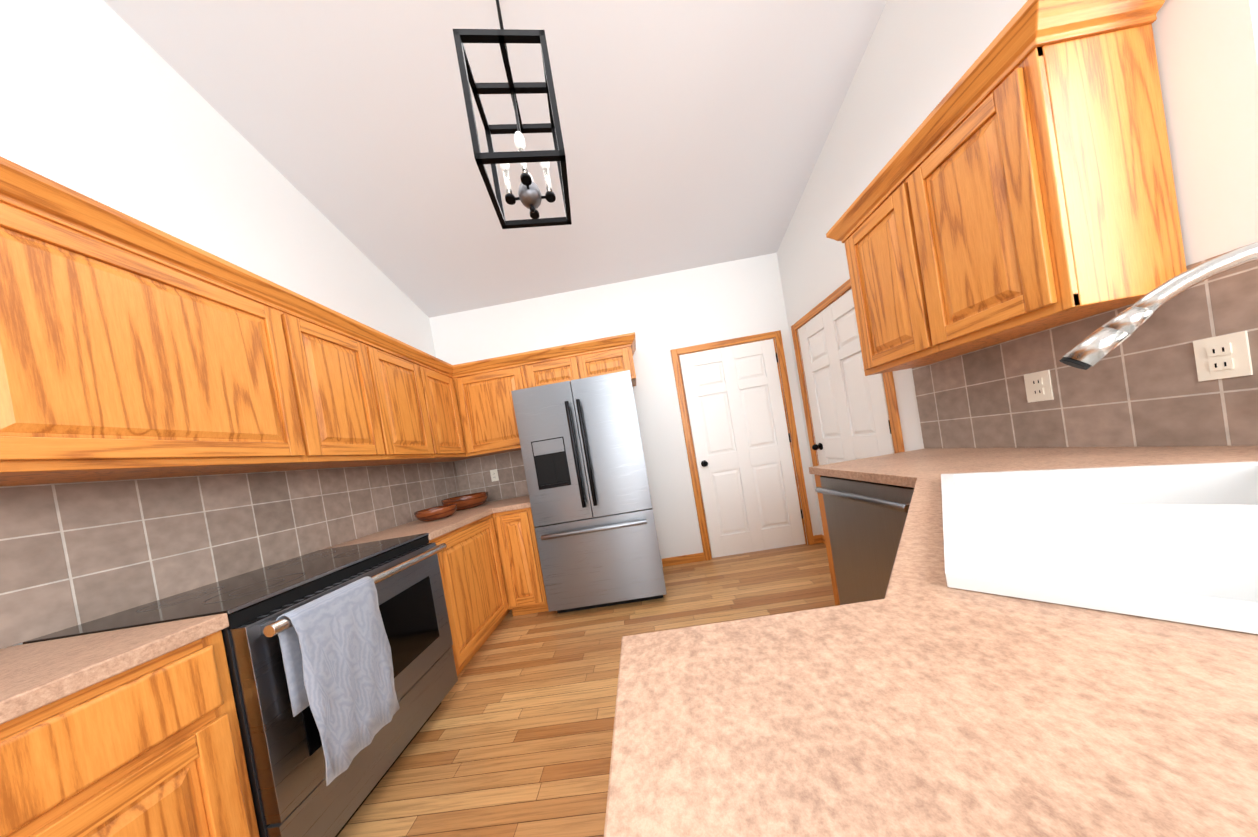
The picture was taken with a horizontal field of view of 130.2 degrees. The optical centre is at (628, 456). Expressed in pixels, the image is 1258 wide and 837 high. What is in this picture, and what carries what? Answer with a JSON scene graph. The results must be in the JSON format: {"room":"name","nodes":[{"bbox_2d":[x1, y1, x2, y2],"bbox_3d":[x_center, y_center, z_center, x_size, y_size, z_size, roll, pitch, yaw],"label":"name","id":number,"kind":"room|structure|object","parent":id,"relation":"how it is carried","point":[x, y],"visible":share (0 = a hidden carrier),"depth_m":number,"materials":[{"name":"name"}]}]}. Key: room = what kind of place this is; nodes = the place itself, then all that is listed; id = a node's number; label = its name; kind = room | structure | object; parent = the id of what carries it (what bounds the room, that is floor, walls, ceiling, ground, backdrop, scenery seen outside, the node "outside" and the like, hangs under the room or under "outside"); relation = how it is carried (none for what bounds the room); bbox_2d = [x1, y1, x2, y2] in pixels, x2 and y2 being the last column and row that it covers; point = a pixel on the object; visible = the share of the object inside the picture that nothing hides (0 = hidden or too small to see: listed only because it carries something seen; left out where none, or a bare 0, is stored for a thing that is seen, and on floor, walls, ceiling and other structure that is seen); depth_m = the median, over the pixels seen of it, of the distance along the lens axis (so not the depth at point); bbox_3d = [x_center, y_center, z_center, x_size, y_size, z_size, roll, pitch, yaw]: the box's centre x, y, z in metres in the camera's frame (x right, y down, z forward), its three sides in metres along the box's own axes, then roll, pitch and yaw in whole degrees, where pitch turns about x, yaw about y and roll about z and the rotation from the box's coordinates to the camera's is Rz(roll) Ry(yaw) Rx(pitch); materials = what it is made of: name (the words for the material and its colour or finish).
{"room":"kitchen","nodes":[
{"label":"kitchen","id":0,"kind":"room"},
{"bbox_2d":[0,0,435,648],"bbox_3d":[-2.071,-0.800,0.021,0.120,4.594,5.830,-9,1,2],"label":"wall","id":1,"kind":"structure","parent":0,"point":[102,102],"depth_m":1.28,"materials":[{"name":"white paint"}]},
{"bbox_2d":[0,461,459,648],"bbox_3d":[-1.794,0.283,0.882,0.008,0.514,4.130,-9,1,2],"label":"backsplash","id":2,"kind":"structure","parent":1,"relation":"attached to","point":[74,554],"depth_m":1.12,"materials":[{"name":"tile"}]},
{"bbox_2d":[0,156,635,486],"bbox_3d":[-0.882,-0.485,1.733,1.975,0.802,2.318,-9,1,2],"label":"wall cabinet","id":3,"kind":"object","parent":1,"relation":"attached to","point":[131,347],"visible":0.88,"depth_m":1.03,"materials":[{"name":"brown wood"}]},
{"bbox_2d":[103,0,886,317],"bbox_3d":[2.658,-2.884,0.389,10.100,2.143,6.950,-9,1,2],"label":"ceiling","id":4,"kind":"structure","parent":0,"point":[695,133],"depth_m":1.70,"materials":[{"name":"white paint"}]},
{"bbox_2d":[453,0,571,228],"bbox_3d":[-0.490,-1.558,1.212,0.321,1.091,0.321,-10,1,-7],"label":"pendant light","id":5,"kind":"object","parent":4,"relation":"hanging from","point":[530,197],"visible":1,"depth_m":1.17,"materials":[{"name":"black metal"}]},
{"bbox_2d":[337,543,834,836],"bbox_3d":[3.248,0.664,0.432,10.100,0.050,6.950,-9,1,2],"label":"floor","id":6,"kind":"structure","parent":0,"point":[513,737],"depth_m":1.42,"materials":[{"name":"brown wood"}]},
{"bbox_2d":[0,630,259,836],"bbox_3d":[-1.367,0.963,0.544,0.646,0.872,0.566,-9,1,2],"label":"base cabinet","id":7,"kind":"object","parent":6,"relation":"on","point":[152,748],"depth_m":0.65,"materials":[{"name":"brown wood"}]},
{"bbox_2d":[0,495,530,724],"bbox_3d":[-1.277,0.479,0.863,0.959,0.040,4.118,-9,1,2],"label":"countertop","id":8,"kind":"structure","parent":7,"relation":"on","point":[35,676],"depth_m":0.70,"materials":[{"name":"stone"}]},
{"bbox_2d":[414,504,456,521],"bbox_3d":[-1.425,0.424,2.168,0.270,0.083,0.270,-9,1,2],"label":"bowl","id":9,"kind":"object","parent":8,"relation":"on","point":[435,513],"visible":1,"depth_m":2.08,"materials":[{"name":"brown wood"}]},
{"bbox_2d":[441,492,487,510],"bbox_3d":[-1.453,0.408,2.610,0.370,0.113,0.370,-9,1,2],"label":"bowl","id":10,"kind":"object","parent":8,"relation":"on","point":[467,501],"visible":0.88,"depth_m":2.49,"materials":[{"name":"brown wood"}]},
{"bbox_2d":[23,533,457,836],"bbox_3d":[-1.266,0.914,1.211,0.761,0.920,0.774,-9,1,2],"label":"range","id":11,"kind":"object","parent":6,"relation":"on","point":[342,670],"visible":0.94,"depth_m":0.96,"materials":[{"name":"grey metal"}]},
{"bbox_2d":[275,576,399,786],"bbox_3d":[-0.961,0.723,0.996,0.082,0.528,0.266,-9,1,2],"label":"towel","id":12,"kind":"object","parent":11,"relation":"hanging from","point":[335,646],"depth_m":0.95,"materials":[{"name":"fabric"}]},
{"bbox_2d":[429,514,510,675],"bbox_3d":[-1.320,0.938,1.958,0.646,0.872,0.712,-9,1,2],"label":"base cabinet","id":13,"kind":"object","parent":6,"relation":"on","point":[470,565],"depth_m":1.88,"materials":[{"name":"brown wood"}]},
{"bbox_2d":[492,507,548,615],"bbox_3d":[-0.854,0.852,2.601,0.333,0.873,0.646,-9,1,2],"label":"base cabinet","id":14,"kind":"object","parent":6,"relation":"on","point":[520,561],"visible":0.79,"depth_m":2.28,"materials":[{"name":"brown wood"}]},
{"bbox_2d":[511,370,666,612],"bbox_3d":[-0.287,0.302,2.502,0.910,1.775,0.734,-9,1,2],"label":"refrigerator","id":15,"kind":"object","parent":6,"relation":"on","point":[588,490],"visible":1,"depth_m":2.20,"materials":[{"name":"grey metal"}]},
{"bbox_2d":[819,499,839,605],"bbox_3d":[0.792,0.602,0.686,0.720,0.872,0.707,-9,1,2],"label":"base cabinet","id":16,"kind":"object","parent":6,"relation":"on","point":[828,544],"depth_m":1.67,"materials":[{"name":"brown wood"}]},
{"bbox_2d":[604,446,1257,836],"bbox_3d":[0.832,0.131,0.690,1.681,0.040,2.015,-9,1,2],"label":"countertop","id":17,"kind":"structure","parent":16,"relation":"on","point":[922,700],"depth_m":0.24,"materials":[{"name":"stone"}]},
{"bbox_2d":[941,461,1257,633],"bbox_3d":[0.915,0.182,0.479,0.800,0.205,0.530,-10,1,-43],"label":"sink","id":18,"kind":"object","parent":17,"relation":"in","point":[1177,543],"visible":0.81,"depth_m":0.51,"materials":[{"name":"white ceramic"}]},
{"bbox_2d":[1059,242,1257,369],"bbox_3d":[0.940,-0.119,0.411,0.289,0.382,0.260,-9,1,2],"label":"faucet","id":19,"kind":"object","parent":17,"relation":"on","point":[1095,347],"visible":1,"depth_m":0.47,"materials":[{"name":"silver metal"}]},
{"bbox_2d":[815,476,913,604],"bbox_3d":[1.400,0.495,1.323,0.672,0.869,0.605,-9,1,2],"label":"dishwasher","id":20,"kind":"object","parent":6,"relation":"on","point":[866,522],"visible":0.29,"depth_m":1.37,"materials":[{"name":"grey metal"}]},
{"bbox_2d":[429,253,820,566],"bbox_3d":[-0.062,-0.301,2.941,3.710,2.880,0.120,-9,1,2],"label":"wall","id":21,"kind":"structure","parent":0,"point":[661,316],"depth_m":2.86,"materials":[{"name":"white paint"}]},
{"bbox_2d":[454,450,528,501],"bbox_3d":[-1.252,0.168,2.924,0.954,0.514,0.008,-9,1,2],"label":"backsplash","id":22,"kind":"structure","parent":21,"relation":"attached to","point":[473,475],"depth_m":2.92,"materials":[{"name":"tile"}]},
{"bbox_2d":[490,469,498,481],"bbox_3d":[-1.346,0.191,2.918,0.072,0.116,0.008,-9,1,2],"label":"electrical outlet","id":23,"kind":"object","parent":22,"relation":"attached to","point":[494,475],"visible":1,"depth_m":2.92,"materials":[{"name":"white plastic"}]},
{"bbox_2d":[679,339,805,557],"bbox_3d":[1.109,-0.067,2.822,0.924,2.012,0.109,-9,1,2],"label":"door","id":24,"kind":"structure","parent":21,"relation":"in","point":[741,439],"depth_m":2.85,"materials":[{"name":"white wood"}]},
{"bbox_2d":[670,330,814,560],"bbox_3d":[1.102,-0.093,2.897,1.066,2.088,0.138,-9,1,2],"label":"door frame","id":25,"kind":"structure","parent":21,"relation":"attached to","point":[776,336],"depth_m":2.83,"materials":[{"name":"brown wood"}]},
{"bbox_2d":[662,534,824,566],"bbox_3d":[1.083,0.936,2.285,1.570,0.080,1.160,-9,1,2],"label":"baseboard","id":26,"kind":"structure","parent":21,"relation":"attached to","point":[685,559],"depth_m":2.87,"materials":[{"name":"brown wood"}]},
{"bbox_2d":[777,0,1257,534],"bbox_3d":[1.585,-0.863,0.700,0.120,3.502,4.230,-9,1,2],"label":"wall","id":27,"kind":"structure","parent":0,"point":[919,60],"depth_m":1.22,"materials":[{"name":"white paint"}]},
{"bbox_2d":[798,289,893,464],"bbox_3d":[1.673,-0.154,2.273,0.110,2.012,0.819,-9,1,2],"label":"door","id":28,"kind":"structure","parent":27,"relation":"in","point":[848,408],"depth_m":2.22,"materials":[{"name":"white wood"}]},
{"bbox_2d":[791,279,904,544],"bbox_3d":[1.743,-0.192,2.276,0.138,2.088,0.961,-9,1,2],"label":"door frame","id":29,"kind":"structure","parent":27,"relation":"attached to","point":[892,407],"depth_m":2.24,"materials":[{"name":"brown wood"}]},
{"bbox_2d":[826,0,1186,375],"bbox_3d":[1.343,-0.864,1.208,0.367,0.832,0.874,-9,1,2],"label":"wall cabinet","id":30,"kind":"object","parent":27,"relation":"attached to","point":[1021,184],"visible":1,"depth_m":0.87,"materials":[{"name":"brown wood"}]},
{"bbox_2d":[912,252,1257,447],"bbox_3d":[1.598,-0.272,0.180,0.008,0.514,2.970,-9,1,2],"label":"backsplash","id":31,"kind":"structure","parent":27,"relation":"attached to","point":[1141,386],"depth_m":0.98,"materials":[{"name":"tile"}]},
{"bbox_2d":[1024,370,1053,402],"bbox_3d":[1.624,-0.276,1.160,0.008,0.116,0.072,-9,1,2],"label":"electrical outlet","id":32,"kind":"object","parent":31,"relation":"attached to","point":[1038,386],"visible":1,"depth_m":1.16,"materials":[{"name":"white plastic"}]},
{"bbox_2d":[1193,331,1252,381],"bbox_3d":[1.612,-0.269,0.795,0.008,0.116,0.072,-9,1,2],"label":"electrical outlet","id":33,"kind":"object","parent":31,"relation":"attached to","point":[1224,356],"visible":1,"depth_m":0.79,"materials":[{"name":"white plastic"}]}
]}

